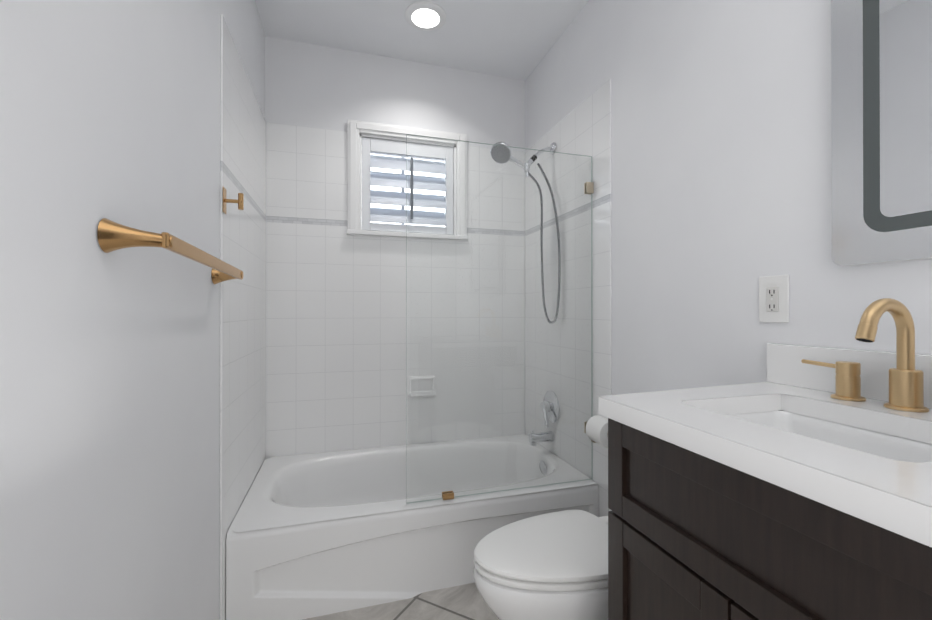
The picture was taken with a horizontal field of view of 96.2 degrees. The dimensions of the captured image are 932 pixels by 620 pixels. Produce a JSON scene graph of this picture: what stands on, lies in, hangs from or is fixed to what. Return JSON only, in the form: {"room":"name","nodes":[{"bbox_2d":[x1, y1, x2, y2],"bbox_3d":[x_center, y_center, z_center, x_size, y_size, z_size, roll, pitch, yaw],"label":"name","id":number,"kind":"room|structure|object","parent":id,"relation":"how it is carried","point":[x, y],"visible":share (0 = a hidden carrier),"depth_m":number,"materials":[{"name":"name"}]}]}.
{"room":"bathroom","nodes":[
{"label":"bathroom","id":0,"kind":"room"},
{"bbox_2d":[0,0,264,619],"bbox_3d":[-0.680,-0.173,0.664,0.120,2.640,3.548,0,0,-17],"label":"wall","id":1,"kind":"structure","parent":0,"point":[109,431],"depth_m":0.76,"materials":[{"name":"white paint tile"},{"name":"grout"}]},
{"bbox_2d":[97,218,243,284],"bbox_3d":[-0.688,-0.123,1.070,0.093,0.077,0.717,0,0,-17],"label":"towel rail","id":2,"kind":"object","parent":1,"relation":"attached to","point":[112,235],"visible":1,"depth_m":0.78,"materials":[{"name":"gold metal"}]},
{"bbox_2d":[219,14,265,619],"bbox_3d":[-0.964,0.065,1.849,0.008,2.170,0.858,0,0,-17],"label":"tiled wall","id":3,"kind":"structure","parent":1,"relation":"attached to","point":[242,315],"depth_m":1.69,"materials":[{"name":"white tile"}]},
{"bbox_2d":[223,187,243,213],"bbox_3d":[-0.812,-0.381,1.464,0.060,0.088,0.040,0,0,-17],"label":"robe hook","id":4,"kind":"object","parent":3,"relation":"attached to","point":[240,201],"visible":1,"depth_m":1.46,"materials":[{"name":"gold metal"}]},
{"bbox_2d":[265,36,524,151],"bbox_3d":[-0.371,-0.168,2.543,1.540,2.640,0.120,0,0,-17],"label":"wall","id":5,"kind":"structure","parent":0,"point":[316,86],"depth_m":2.45,"materials":[{"name":"paint"}]},
{"bbox_2d":[266,122,524,458],"bbox_3d":[-0.353,-0.083,2.482,1.524,1.870,0.008,0,0,-17],"label":"tiled wall","id":6,"kind":"structure","parent":5,"relation":"attached to","point":[339,346],"depth_m":2.43,"materials":[{"name":"white tile"}]},
{"bbox_2d":[408,376,435,396],"bbox_3d":[-0.255,0.452,2.468,0.160,0.116,0.068,0,0,-17],"label":"soap dish","id":7,"kind":"object","parent":6,"relation":"attached to","point":[425,384],"depth_m":2.48,"materials":[{"name":"white ceramic"}]},
{"bbox_2d":[347,119,467,240],"bbox_3d":[-0.349,-0.754,2.526,0.716,0.651,0.168,0,0,-17],"label":"window shutter","id":8,"kind":"object","parent":5,"relation":"attached to","point":[361,195],"visible":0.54,"depth_m":2.48,"materials":[{"name":"white painted wood"},{"name":"glass"}]},
{"bbox_2d":[302,583,498,619],"bbox_3d":[0.116,1.177,0.896,1.780,0.060,3.548,0,0,-17],"label":"floor","id":9,"kind":"structure","parent":0,"point":[463,602],"depth_m":1.60,"materials":[{"name":"tile"}]},
{"bbox_2d":[226,434,598,619],"bbox_3d":[-0.236,0.974,2.085,1.520,0.355,0.808,0,0,-17],"label":"bathtub","id":10,"kind":"object","parent":9,"relation":"on","point":[311,535],"visible":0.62,"depth_m":1.72,"materials":[{"name":"white ceramic"}]},
{"bbox_2d":[406,134,593,503],"bbox_3d":[0.174,0.037,1.841,0.874,1.516,0.026,0,0,-17],"label":"glass screen","id":11,"kind":"object","parent":10,"relation":"on","point":[588,189],"visible":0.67,"depth_m":1.83,"materials":[{"name":"clear glass"}]},
{"bbox_2d":[473,508,611,619],"bbox_3d":[0.393,0.746,1.283,0.770,0.805,0.400,0,0,-17],"label":"toilet","id":12,"kind":"object","parent":9,"relation":"on","point":[551,566],"visible":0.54,"depth_m":1.13,"materials":[{"name":"white ceramic"}]},
{"bbox_2d":[599,298,931,619],"bbox_3d":[0.663,0.562,0.738,0.578,1.170,0.688,0,0,-17],"label":"bathroom vanity","id":13,"kind":"object","parent":9,"relation":"on","point":[797,485],"visible":1,"depth_m":0.70,"materials":[{"name":"brown wood"}]},
{"bbox_2d":[586,415,607,447],"bbox_3d":[0.588,0.515,1.755,0.146,0.130,0.148,0,0,-17],"label":"toilet paper roll","id":14,"kind":"object","parent":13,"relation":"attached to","point":[596,428],"visible":0.56,"depth_m":1.71,"materials":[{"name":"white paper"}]},
{"bbox_2d":[255,0,588,79],"bbox_3d":[0.116,-1.522,0.904,1.780,0.060,3.548,0,0,-17],"label":"ceiling","id":15,"kind":"structure","parent":0,"point":[516,39],"depth_m":2.22,"materials":[{"name":"paint"}]},
{"bbox_2d":[405,1,445,30],"bbox_3d":[-0.204,-1.482,2.119,0.208,0.013,0.208,0,0,-17],"label":"recessed light","id":16,"kind":"object","parent":15,"relation":"in","point":[425,15],"visible":1,"depth_m":2.10,"materials":[{"name":"white plastic"}]},
{"bbox_2d":[525,0,931,394],"bbox_3d":[0.912,-0.172,1.136,0.120,2.640,3.548,0,0,-17],"label":"wall","id":17,"kind":"structure","parent":0,"point":[721,165],"depth_m":1.33,"materials":[{"name":"paint"}]},
{"bbox_2d":[525,79,611,516],"bbox_3d":[0.510,0.067,2.266,0.008,2.170,0.895,0,0,-17],"label":"tiled wall","id":18,"kind":"structure","parent":17,"relation":"attached to","point":[583,128],"depth_m":2.13,"materials":[{"name":"white tile"}]},
{"bbox_2d":[490,142,560,445],"bbox_3d":[0.310,-0.092,2.274,0.369,1.677,0.218,0,0,-17],"label":"shower","id":19,"kind":"object","parent":18,"relation":"attached to","point":[499,155],"visible":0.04,"depth_m":2.29,"materials":[{"name":"silver metal"}]},
{"bbox_2d":[759,275,788,322],"bbox_3d":[0.840,-0.030,1.144,0.010,0.128,0.082,0,0,-17],"label":"electrical outlet plate","id":20,"kind":"object","parent":17,"relation":"attached to","point":[774,299],"visible":1,"depth_m":1.14,"materials":[{"name":"white plastic"}]},
{"bbox_2d":[831,0,931,265],"bbox_3d":[1.000,-0.579,0.566,0.032,0.950,0.882,0,0,-17],"label":"led mirror","id":21,"kind":"object","parent":17,"relation":"attached to","point":[881,88],"visible":0.96,"depth_m":0.89,"materials":[{"name":"white mirror"}]},
{"label":"outside","id":22,"kind":"structure","parent":0,"visible":0},
{"bbox_2d":[370,154,444,226],"bbox_3d":[-0.444,-0.729,2.847,1.174,1.364,0.001,0,0,-17],"label":"sky","id":23,"kind":"structure","parent":22,"point":[396,189],"depth_m":2.86,"materials":[{"name":"white"}]}
]}

